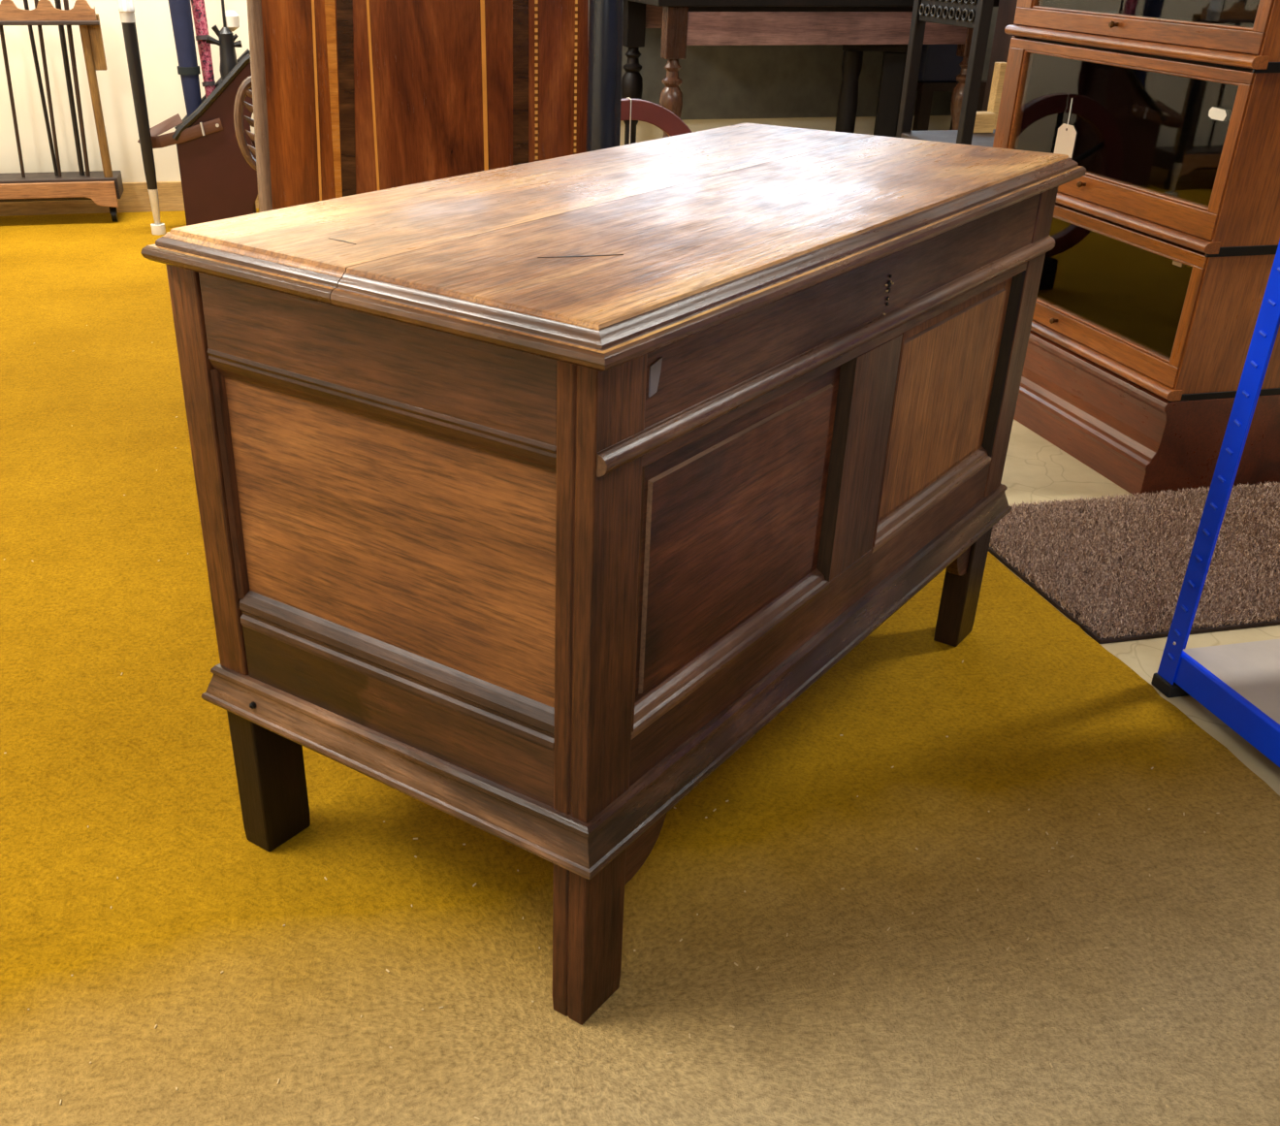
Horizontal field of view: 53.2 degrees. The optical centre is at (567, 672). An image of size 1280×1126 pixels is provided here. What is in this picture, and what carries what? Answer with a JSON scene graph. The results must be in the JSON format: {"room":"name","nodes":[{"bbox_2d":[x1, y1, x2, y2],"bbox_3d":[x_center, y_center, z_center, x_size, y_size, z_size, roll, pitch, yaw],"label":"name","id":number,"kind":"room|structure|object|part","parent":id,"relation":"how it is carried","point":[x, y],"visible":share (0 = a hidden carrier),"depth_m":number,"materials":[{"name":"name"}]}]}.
{"room":"antique furniture shop","nodes":[
{"label":"antique furniture shop","id":0,"kind":"room"},
{"bbox_2d":[0,0,951,182],"bbox_3d":[-0.931,-3.001,4.595,6.500,2.507,0.100,-6,31,-11],"label":"wall","id":1,"kind":"structure","parent":0,"point":[163,86],"depth_m":4.81,"materials":[{"name":"beige paint"}]},
{"bbox_2d":[0,181,258,216],"bbox_3d":[-2.142,-1.815,4.907,4.020,0.115,0.018,-6,31,-11],"label":"baseboard","id":2,"kind":"structure","parent":1,"relation":"attached to","point":[135,198],"depth_m":4.98,"materials":[{"name":"brown wood"}]},
{"bbox_2d":[588,0,998,119],"bbox_3d":[0.855,-2.655,5.170,2.060,0.745,0.048,-6,31,-11],"label":"board","id":3,"kind":"object","parent":1,"relation":"attached to","point":[800,80],"visible":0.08,"depth_m":5.26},
{"bbox_2d":[990,418,1279,795],"bbox_3d":[-0.131,-0.039,2.096,6.500,0.080,7.380,-6,31,-11],"label":"floor","id":4,"kind":"structure","parent":0,"point":[1035,469],"depth_m":2.26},
{"bbox_2d":[0,208,1279,1125],"bbox_3d":[-1.247,0.037,1.852,4.193,0.009,7.340,-6,31,-11],"label":"carpet","id":5,"kind":"object","parent":4,"relation":"on","point":[998,877],"visible":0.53,"depth_m":1.51,"materials":[{"name":"yellow carpet"}]},
{"bbox_2d":[0,0,123,221],"bbox_3d":[-2.234,-2.009,4.596,1.158,0.746,0.190,-6,31,-11],"label":"rack","id":6,"kind":"object","parent":5,"relation":"on","point":[104,187],"visible":1,"depth_m":4.68,"materials":[{"name":"brown wood"}]},
{"bbox_2d":[0,25,25,177],"bbox_3d":[-1.992,-2.174,4.522,0.053,0.789,0.014,5,30,7],"label":"stick","id":7,"kind":"object","parent":6,"relation":"on","point":[2,35],"visible":1,"depth_m":4.58,"materials":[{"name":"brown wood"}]},
{"bbox_2d":[23,0,58,175],"bbox_3d":[-1.903,-2.196,4.562,0.015,0.788,0.020,-6,31,-11],"label":"stick","id":8,"kind":"object","parent":6,"relation":"on","point":[25,2],"visible":1,"depth_m":4.61,"materials":[{"name":"black wood"}]},
{"bbox_2d":[33,0,62,176],"bbox_3d":[-1.866,-2.187,4.547,0.054,0.789,0.014,5,30,7],"label":"stick","id":9,"kind":"object","parent":6,"relation":"on","point":[40,29],"visible":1,"depth_m":4.60,"materials":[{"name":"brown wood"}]},
{"bbox_3d":[-2.221,-2.268,4.370,1.148,0.072,0.020,-6,31,-11],"label":"rail","id":10,"kind":"part","parent":6,"relation":"part of","materials":[{"name":"brown wood"}]},
{"bbox_2d":[0,20,99,25],"bbox_3d":[-2.217,-2.236,4.389,1.158,0.014,0.042,-6,31,-11],"label":"shelf","id":11,"kind":"object","parent":6,"relation":"attached to","point":[2,22],"depth_m":4.45,"materials":[{"name":"brown wood"}]},
{"bbox_2d":[0,170,123,201],"bbox_3d":[-2.251,-1.795,4.728,1.135,0.075,0.170,-6,31,-11],"label":"drip tray","id":12,"kind":"object","parent":6,"relation":"on","point":[101,185],"depth_m":4.72,"materials":[{"name":"brown wood"}]},
{"bbox_2d":[54,0,84,175],"bbox_3d":[-1.803,-2.207,4.583,0.043,0.789,0.020,2,30,3],"label":"stick","id":13,"kind":"object","parent":6,"relation":"on","point":[57,2],"visible":1,"depth_m":4.63,"materials":[{"name":"black wood"}]},
{"bbox_2d":[63,0,90,176],"bbox_3d":[-1.770,-2.197,4.566,0.054,0.789,0.018,5,31,8],"label":"stick","id":14,"kind":"object","parent":6,"relation":"on","point":[66,2],"visible":1,"depth_m":4.62,"materials":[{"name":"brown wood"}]},
{"bbox_3d":[-1.714,-2.083,4.633,0.035,0.550,0.032,-6,31,-11],"label":"post","id":15,"kind":"part","parent":6,"relation":"part of","materials":[{"name":"brown wood"}]},
{"bbox_2d":[117,0,165,234],"bbox_3d":[-1.489,-1.981,4.443,0.054,0.870,0.054,-6,31,-11],"label":"stick","id":16,"kind":"object","parent":5,"relation":"on","point":[126,9],"visible":1,"depth_m":4.43,"materials":[{"name":"black wood"},{"name":"ivory"}]},
{"bbox_2d":[150,223,165,234],"bbox_3d":[-1.494,-1.620,4.653,0.050,0.035,0.049,-6,31,-11],"label":"ferrule","id":17,"kind":"object","parent":16,"relation":"on","point":[156,228],"depth_m":4.64,"materials":[{"name":"white rubber"}]},
{"bbox_2d":[137,48,257,225],"bbox_3d":[-1.342,-1.947,4.663,0.432,0.588,0.255,-6,31,-11],"label":"bin","id":18,"kind":"object","parent":5,"relation":"on","point":[217,181],"visible":0.7,"depth_m":4.60,"materials":[{"name":"red leather"}]},
{"bbox_2d":[167,0,201,117],"bbox_3d":[-1.357,-2.186,4.542,0.083,1.009,0.088,-6,31,-11],"label":"furled umbrella","id":19,"kind":"object","parent":18,"relation":"in","point":[188,69],"visible":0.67,"depth_m":4.51,"materials":[{"name":"blue fabric"}]},
{"bbox_2d":[190,0,215,97],"bbox_3d":[-1.311,-2.215,4.609,0.056,0.990,0.064,-6,31,-11],"label":"furled umbrella","id":20,"kind":"object","parent":18,"relation":"in","point":[198,6],"visible":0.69,"depth_m":4.58,"materials":[{"name":"pink fabric"}]},
{"bbox_3d":[-1.260,-1.897,4.594,0.293,0.571,0.012,-6,31,-11],"label":"panel","id":21,"kind":"part","parent":18,"relation":"part of","materials":[{"name":"red leather"}]},
{"bbox_2d":[205,0,242,80],"bbox_3d":[-1.223,-2.159,4.595,0.130,0.870,0.072,-19,35,-30],"label":"umbrella","id":22,"kind":"object","parent":18,"relation":"in","point":[226,43],"visible":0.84,"depth_m":4.53,"materials":[{"name":"black fabric"}]},
{"bbox_3d":[-1.212,-2.407,4.455,0.016,0.300,0.011,-6,31,-11],"label":"rod","id":23,"kind":"part","parent":22,"relation":"part of","materials":[{"name":"silver metal"}]},
{"bbox_2d":[233,76,256,170],"bbox_3d":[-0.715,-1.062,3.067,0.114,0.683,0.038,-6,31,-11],"label":"oval plaque","id":24,"kind":"object","parent":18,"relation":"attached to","point":[243,90],"visible":0.38,"depth_m":2.93,"materials":[{"name":"brown wood"}]},
{"bbox_2d":[246,0,588,212],"bbox_3d":[-0.341,-1.241,2.967,0.809,1.100,0.036,-6,31,-11],"label":"panel","id":25,"kind":"object","parent":5,"relation":"on","point":[350,97],"visible":0.44,"depth_m":2.90,"materials":[{"name":"brown wood"}]},
{"bbox_2d":[585,0,623,152],"bbox_3d":[0.081,-1.208,2.951,0.082,1.070,0.082,-6,31,-11],"label":"roll","id":26,"kind":"object","parent":5,"relation":"on","point":[605,16],"visible":0.31,"depth_m":2.84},
{"bbox_2d":[140,122,1086,1024],"bbox_3d":[0.138,-0.247,1.640,0.554,0.730,1.137,21,36,31],"label":"coffer","id":27,"kind":"object","parent":5,"relation":"on","point":[531,495],"visible":1,"depth_m":1.25,"materials":[{"name":"brown wood"}]},
{"bbox_3d":[-0.344,-0.191,1.317,0.010,0.252,0.021,21,36,31],"label":"panel moulding","id":28,"kind":"part","parent":27,"relation":"part of","materials":[{"name":"brown wood"}]},
{"bbox_3d":[-0.354,-0.102,1.410,0.049,0.700,0.071,21,36,31],"label":"corner post","id":29,"kind":"part","parent":27,"relation":"part of","materials":[{"name":"brown wood"}]},
{"bbox_3d":[-0.170,-0.286,1.121,0.423,0.086,0.029,21,36,31],"label":"rail","id":30,"kind":"part","parent":27,"relation":"part of","materials":[{"name":"brown wood"}]},
{"bbox_3d":[-0.174,-0.240,1.143,0.423,0.032,0.022,21,36,31],"label":"panel moulding","id":31,"kind":"part","parent":27,"relation":"part of","materials":[{"name":"brown wood"}]},
{"bbox_3d":[-0.172,-0.132,1.214,0.435,0.257,0.012,21,36,31],"label":"panel","id":32,"kind":"part","parent":27,"relation":"part of","materials":[{"name":"brown wood"}]},
{"bbox_3d":[-0.178,-0.011,1.278,0.427,0.048,0.022,21,36,31],"label":"panel sill","id":33,"kind":"part","parent":27,"relation":"part of","materials":[{"name":"brown wood"}]},
{"bbox_3d":[-0.176,0.053,1.320,0.427,0.130,0.028,21,36,31],"label":"rail","id":34,"kind":"part","parent":27,"relation":"part of","materials":[{"name":"brown wood"}]},
{"bbox_3d":[0.024,0.045,1.173,0.039,0.693,0.071,21,36,31],"label":"corner post","id":35,"kind":"part","parent":27,"relation":"part of","materials":[{"name":"brown wood"}]},
{"bbox_3d":[0.132,-0.131,1.704,0.549,0.057,1.117,21,36,31],"label":"moulding","id":36,"kind":"part","parent":27,"relation":"part of","materials":[{"name":"brown wood"}]},
{"bbox_3d":[0.055,-0.063,1.143,0.024,0.264,0.010,21,36,31],"label":"panel moulding","id":37,"kind":"part","parent":27,"relation":"part of","materials":[{"name":"brown wood"}]},
{"bbox_3d":[0.173,-0.034,1.350,0.026,0.030,0.415,21,36,31],"label":"panel sill","id":38,"kind":"part","parent":27,"relation":"part of","materials":[{"name":"brown wood"}]},
{"bbox_3d":[0.172,-0.149,1.285,0.015,0.264,0.415,21,36,31],"label":"fielded panel","id":39,"kind":"part","parent":27,"relation":"part of","materials":[{"name":"brown wood"}]},
{"bbox_3d":[0.326,-0.082,1.567,0.029,0.121,0.940,21,36,31],"label":"rail","id":40,"kind":"part","parent":27,"relation":"part of","materials":[{"name":"brown wood"}]},
{"bbox_3d":[0.345,-0.378,1.383,0.014,0.023,1.078,21,36,31],"label":"rail moulding","id":41,"kind":"part","parent":27,"relation":"part of","materials":[{"name":"brown wood"}]},
{"bbox_3d":[0.295,-0.223,1.427,0.024,0.265,0.010,21,36,31],"label":"panel moulding","id":42,"kind":"part","parent":27,"relation":"part of","materials":[{"name":"brown wood"}]},
{"bbox_3d":[0.330,-0.408,1.377,0.029,0.107,0.940,21,36,31],"label":"rail","id":43,"kind":"part","parent":27,"relation":"part of","materials":[{"name":"brown wood"}]},
{"bbox_3d":[0.373,-0.275,1.518,0.024,0.266,0.010,21,36,31],"label":"panel moulding","id":44,"kind":"part","parent":27,"relation":"part of","materials":[{"name":"brown wood"}]},
{"bbox_3d":[0.487,-0.243,1.721,0.026,0.030,0.404,21,36,31],"label":"panel sill","id":45,"kind":"part","parent":27,"relation":"part of","materials":[{"name":"brown wood"}]},
{"bbox_3d":[0.486,-0.359,1.656,0.015,0.265,0.404,21,36,31],"label":"fielded panel","id":46,"kind":"part","parent":27,"relation":"part of","materials":[{"name":"brown wood"}]},
{"bbox_3d":[0.624,-0.358,1.880,0.039,0.692,0.071,21,36,31],"label":"corner post","id":47,"kind":"part","parent":27,"relation":"part of","materials":[{"name":"brown wood"}]},
{"bbox_3d":[0.607,-0.431,1.794,0.024,0.267,0.010,21,36,31],"label":"panel moulding","id":48,"kind":"part","parent":27,"relation":"part of","materials":[{"name":"brown wood"}]},
{"bbox_2d":[620,96,692,144],"bbox_3d":[0.167,-1.358,3.704,0.480,0.574,0.100,-6,31,-11],"label":"wheel","id":49,"kind":"object","parent":5,"relation":"on","point":[661,117],"visible":0.12,"depth_m":3.58,"materials":[{"name":"paint"}]},
{"bbox_2d":[621,0,999,143],"bbox_3d":[0.874,-2.206,4.970,1.310,0.782,0.660,-6,31,-11],"label":"table","id":50,"kind":"object","parent":4,"relation":"on","point":[683,23],"visible":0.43,"depth_m":4.56,"materials":[{"name":"brown wood"}]},
{"bbox_3d":[0.253,-2.199,5.134,0.086,0.590,0.086,-6,31,-11],"label":"leg","id":51,"kind":"part","parent":50,"relation":"part of","materials":[{"name":"black wood"}]},
{"bbox_3d":[0.371,-1.933,4.679,0.086,0.590,0.086,-6,31,-11],"label":"leg","id":52,"kind":"part","parent":50,"relation":"part of","materials":[{"name":"brown wood"}]},
{"bbox_3d":[0.940,-2.372,4.554,1.130,0.017,0.035,-6,31,-11],"label":"apron moulding","id":53,"kind":"part","parent":50,"relation":"part of","materials":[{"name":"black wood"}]},
{"bbox_3d":[1.375,-2.314,5.357,0.086,0.590,0.086,-6,31,-11],"label":"leg","id":54,"kind":"part","parent":50,"relation":"part of","materials":[{"name":"black wood"}]},
{"bbox_3d":[1.493,-2.048,4.902,0.086,0.590,0.086,-6,31,-11],"label":"leg","id":55,"kind":"part","parent":50,"relation":"part of","materials":[{"name":"brown wood"}]},
{"bbox_2d":[834,44,907,137],"bbox_3d":[1.174,-2.146,5.042,0.240,0.625,0.236,6,31,10],"label":"stool","id":56,"kind":"object","parent":4,"relation":"on","point":[894,55],"visible":0.64,"depth_m":4.87,"materials":[{"name":"black wood"}]},
{"bbox_3d":[1.081,-2.104,4.993,0.076,0.600,0.076,6,31,10],"label":"leg","id":57,"kind":"part","parent":56,"relation":"part of","materials":[{"name":"black wood"}]},
{"bbox_3d":[1.177,-2.405,4.891,0.240,0.025,0.220,6,31,10],"label":"seat","id":58,"kind":"part","parent":56,"relation":"part of","materials":[{"name":"black wood"}]},
{"bbox_3d":[1.266,-2.166,5.103,0.080,0.600,0.060,6,31,10],"label":"leg","id":59,"kind":"part","parent":56,"relation":"part of","materials":[{"name":"black wood"}]},
{"bbox_3d":[1.234,-2.087,4.967,0.080,0.600,0.060,6,31,10],"label":"leg","id":60,"kind":"part","parent":56,"relation":"part of","materials":[{"name":"black wood"}]},
{"bbox_2d":[896,0,995,147],"bbox_3d":[1.266,-1.663,3.786,0.413,1.057,0.420,-6,31,-11],"label":"oak chair","id":61,"kind":"object","parent":4,"relation":"on","point":[976,15],"visible":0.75,"depth_m":3.62,"materials":[{"name":"black wood"}]},
{"bbox_3d":[1.040,-1.738,3.909,0.034,1.057,0.034,-6,31,-11],"label":"post","id":62,"kind":"part","parent":61,"relation":"part of","materials":[{"name":"black wood"}]},
{"bbox_3d":[1.086,-1.943,3.575,0.020,0.225,0.346,-6,31,-11],"label":"carved panel","id":63,"kind":"part","parent":61,"relation":"part of","materials":[{"name":"black wood"}]},
{"bbox_3d":[1.266,-1.588,3.830,0.410,0.028,0.420,-6,31,-11],"label":"seat","id":64,"kind":"part","parent":61,"relation":"part of","materials":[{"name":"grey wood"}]},
{"bbox_3d":[1.123,-1.550,3.589,0.034,1.057,0.034,-6,31,-11],"label":"post","id":65,"kind":"part","parent":61,"relation":"part of","materials":[{"name":"black wood"}]},
{"bbox_2d":[973,111,995,133],"bbox_3d":[1.274,-1.701,3.941,0.070,0.056,0.055,-6,31,-11],"label":"block","id":66,"kind":"object","parent":61,"relation":"on","point":[984,121],"visible":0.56,"depth_m":3.92,"materials":[{"name":"beige wood"}]},
{"bbox_2d":[912,79,986,130],"bbox_3d":[1.569,-2.262,5.413,0.310,0.462,0.200,-6,31,-11],"label":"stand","id":67,"kind":"object","parent":4,"relation":"on","point":[925,90],"visible":0.14,"depth_m":5.24,"materials":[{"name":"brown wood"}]},
{"bbox_3d":[1.464,-2.199,5.334,0.050,0.430,0.040,-6,31,-11],"label":"leg","id":68,"kind":"part","parent":67,"relation":"part of","materials":[{"name":"brown wood"}]},
{"bbox_2d":[918,44,962,82],"bbox_3d":[1.526,-2.529,5.246,0.205,0.164,0.180,-6,31,-11],"label":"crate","id":69,"kind":"object","parent":67,"relation":"on","point":[939,63],"visible":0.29,"depth_m":5.17,"materials":[{"name":"blue plastic"}]},
{"bbox_3d":[1.708,-2.224,5.382,0.050,0.430,0.040,-6,31,-11],"label":"leg","id":70,"kind":"part","parent":67,"relation":"part of","materials":[{"name":"brown wood"}]},
{"bbox_2d":[987,62,1006,128],"bbox_3d":[1.368,-1.652,4.187,0.030,0.637,0.040,-6,31,-11],"label":"plank","id":71,"kind":"object","parent":4,"relation":"on","point":[999,73],"visible":0.36,"depth_m":4.05,"materials":[{"name":"beige wood"}]},
{"bbox_2d":[981,0,1017,111],"bbox_3d":[1.741,-2.193,4.260,0.475,1.507,0.365,-6,31,-11],"label":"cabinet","id":72,"kind":"object","parent":4,"relation":"on","point":[1007,9],"visible":0.02,"depth_m":4.36,"materials":[{"name":"brown wood"}]},
{"bbox_2d":[988,480,1279,643],"bbox_3d":[1.308,-0.240,2.365,1.065,0.028,0.544,-6,31,-11],"label":"mat","id":73,"kind":"object","parent":4,"relation":"on","point":[1116,567],"visible":0.9,"depth_m":2.29,"materials":[{"name":"brown carpet"}]},
{"bbox_2d":[992,0,1279,495],"bbox_3d":[1.233,-1.066,2.680,0.336,1.137,0.847,-6,31,-11],"label":"bookcase","id":74,"kind":"object","parent":4,"relation":"on","point":[1155,275],"visible":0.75,"depth_m":2.54,"materials":[{"name":"brown wood"}]},
{"bbox_3d":[1.075,-0.779,2.823,0.017,0.013,0.013,-6,31,-11],"label":"knob","id":75,"kind":"part","parent":74,"relation":"part of","materials":[{"name":"brown wood"}]},
{"bbox_2d":[1054,97,1076,158],"bbox_3d":[1.071,-1.152,2.740,0.002,0.150,0.070,-6,31,-11],"label":"price tag","id":76,"kind":"object","parent":74,"relation":"on","point":[1067,133],"visible":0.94,"depth_m":2.74,"materials":[{"name":"white paper"}]},
{"bbox_3d":[1.079,-1.026,2.679,0.017,0.013,0.013,-6,31,-11],"label":"knob","id":77,"kind":"part","parent":74,"relation":"part of","materials":[{"name":"gold metal"}]},
{"bbox_3d":[1.096,-0.773,2.817,0.019,0.040,0.819,-6,31,-11],"label":"door","id":78,"kind":"part","parent":74,"relation":"part of","materials":[{"name":"brown wood"}]},
{"bbox_3d":[1.088,-0.745,2.831,0.032,0.020,0.835,-6,31,-11],"label":"rail","id":79,"kind":"part","parent":74,"relation":"part of","materials":[{"name":"brown wood"}]},
{"bbox_3d":[1.082,-1.286,2.529,0.017,0.013,0.013,-6,31,-11],"label":"knob","id":80,"kind":"part","parent":74,"relation":"part of","materials":[{"name":"brown wood"}]},
{"bbox_3d":[1.103,-0.863,2.746,0.003,0.184,0.726,-6,31,-11],"label":"pane","id":81,"kind":"part","parent":74,"relation":"part of","materials":[{"name":"clear glass"}]},
{"bbox_3d":[1.106,-1.120,2.596,0.003,0.211,0.726,-6,31,-11],"label":"pane","id":82,"kind":"part","parent":74,"relation":"part of","materials":[{"name":"clear glass"}]},
{"bbox_3d":[1.098,-0.962,2.706,0.019,0.022,0.819,-6,31,-11],"label":"door rail","id":83,"kind":"part","parent":74,"relation":"part of","materials":[{"name":"brown wood"}]},
{"bbox_3d":[1.102,-1.229,2.551,0.019,0.019,0.819,-6,31,-11],"label":"door rail","id":84,"kind":"part","parent":74,"relation":"part of","materials":[{"name":"brown wood"}]},
{"bbox_3d":[1.095,-1.251,2.536,0.032,0.020,0.835,-6,31,-11],"label":"rail","id":85,"kind":"part","parent":74,"relation":"part of","materials":[{"name":"brown wood"}]},
{"bbox_3d":[1.091,-0.985,2.691,0.032,0.020,0.835,-6,31,-11],"label":"rail","id":86,"kind":"part","parent":74,"relation":"part of","materials":[{"name":"brown wood"}]},
{"bbox_3d":[1.099,-1.016,2.675,0.019,0.046,0.819,-6,31,-11],"label":"door","id":87,"kind":"part","parent":74,"relation":"part of","materials":[{"name":"brown wood"}]},
{"bbox_3d":[1.102,-1.276,2.523,0.019,0.034,0.819,-6,31,-11],"label":"door","id":88,"kind":"part","parent":74,"relation":"part of","materials":[{"name":"brown wood"}]},
{"bbox_3d":[1.109,-1.379,2.445,0.003,0.218,0.726,-6,31,-11],"label":"pane","id":89,"kind":"part","parent":74,"relation":"part of","materials":[{"name":"clear glass"}]},
{"bbox_3d":[1.331,-0.671,2.456,0.310,0.276,0.016,-6,31,-11],"label":"panel","id":90,"kind":"part","parent":74,"relation":"part of","materials":[{"name":"brown wood"}]},
{"bbox_3d":[1.334,-0.924,2.308,0.310,0.306,0.016,-6,31,-11],"label":"panel","id":91,"kind":"part","parent":74,"relation":"part of","materials":[{"name":"brown wood"}]},
{"bbox_3d":[1.338,-1.191,2.153,0.310,0.308,0.016,-6,31,-11],"label":"panel","id":92,"kind":"part","parent":74,"relation":"part of","materials":[{"name":"brown wood"}]},
{"bbox_2d":[1151,240,1279,767],"bbox_3d":[1.366,-0.593,1.503,0.888,1.507,0.348,-6,31,-11],"label":"metal shelving","id":93,"kind":"object","parent":4,"relation":"on","point":[1238,684],"visible":1,"depth_m":1.79,"materials":[{"name":"blue metal"}]}
]}

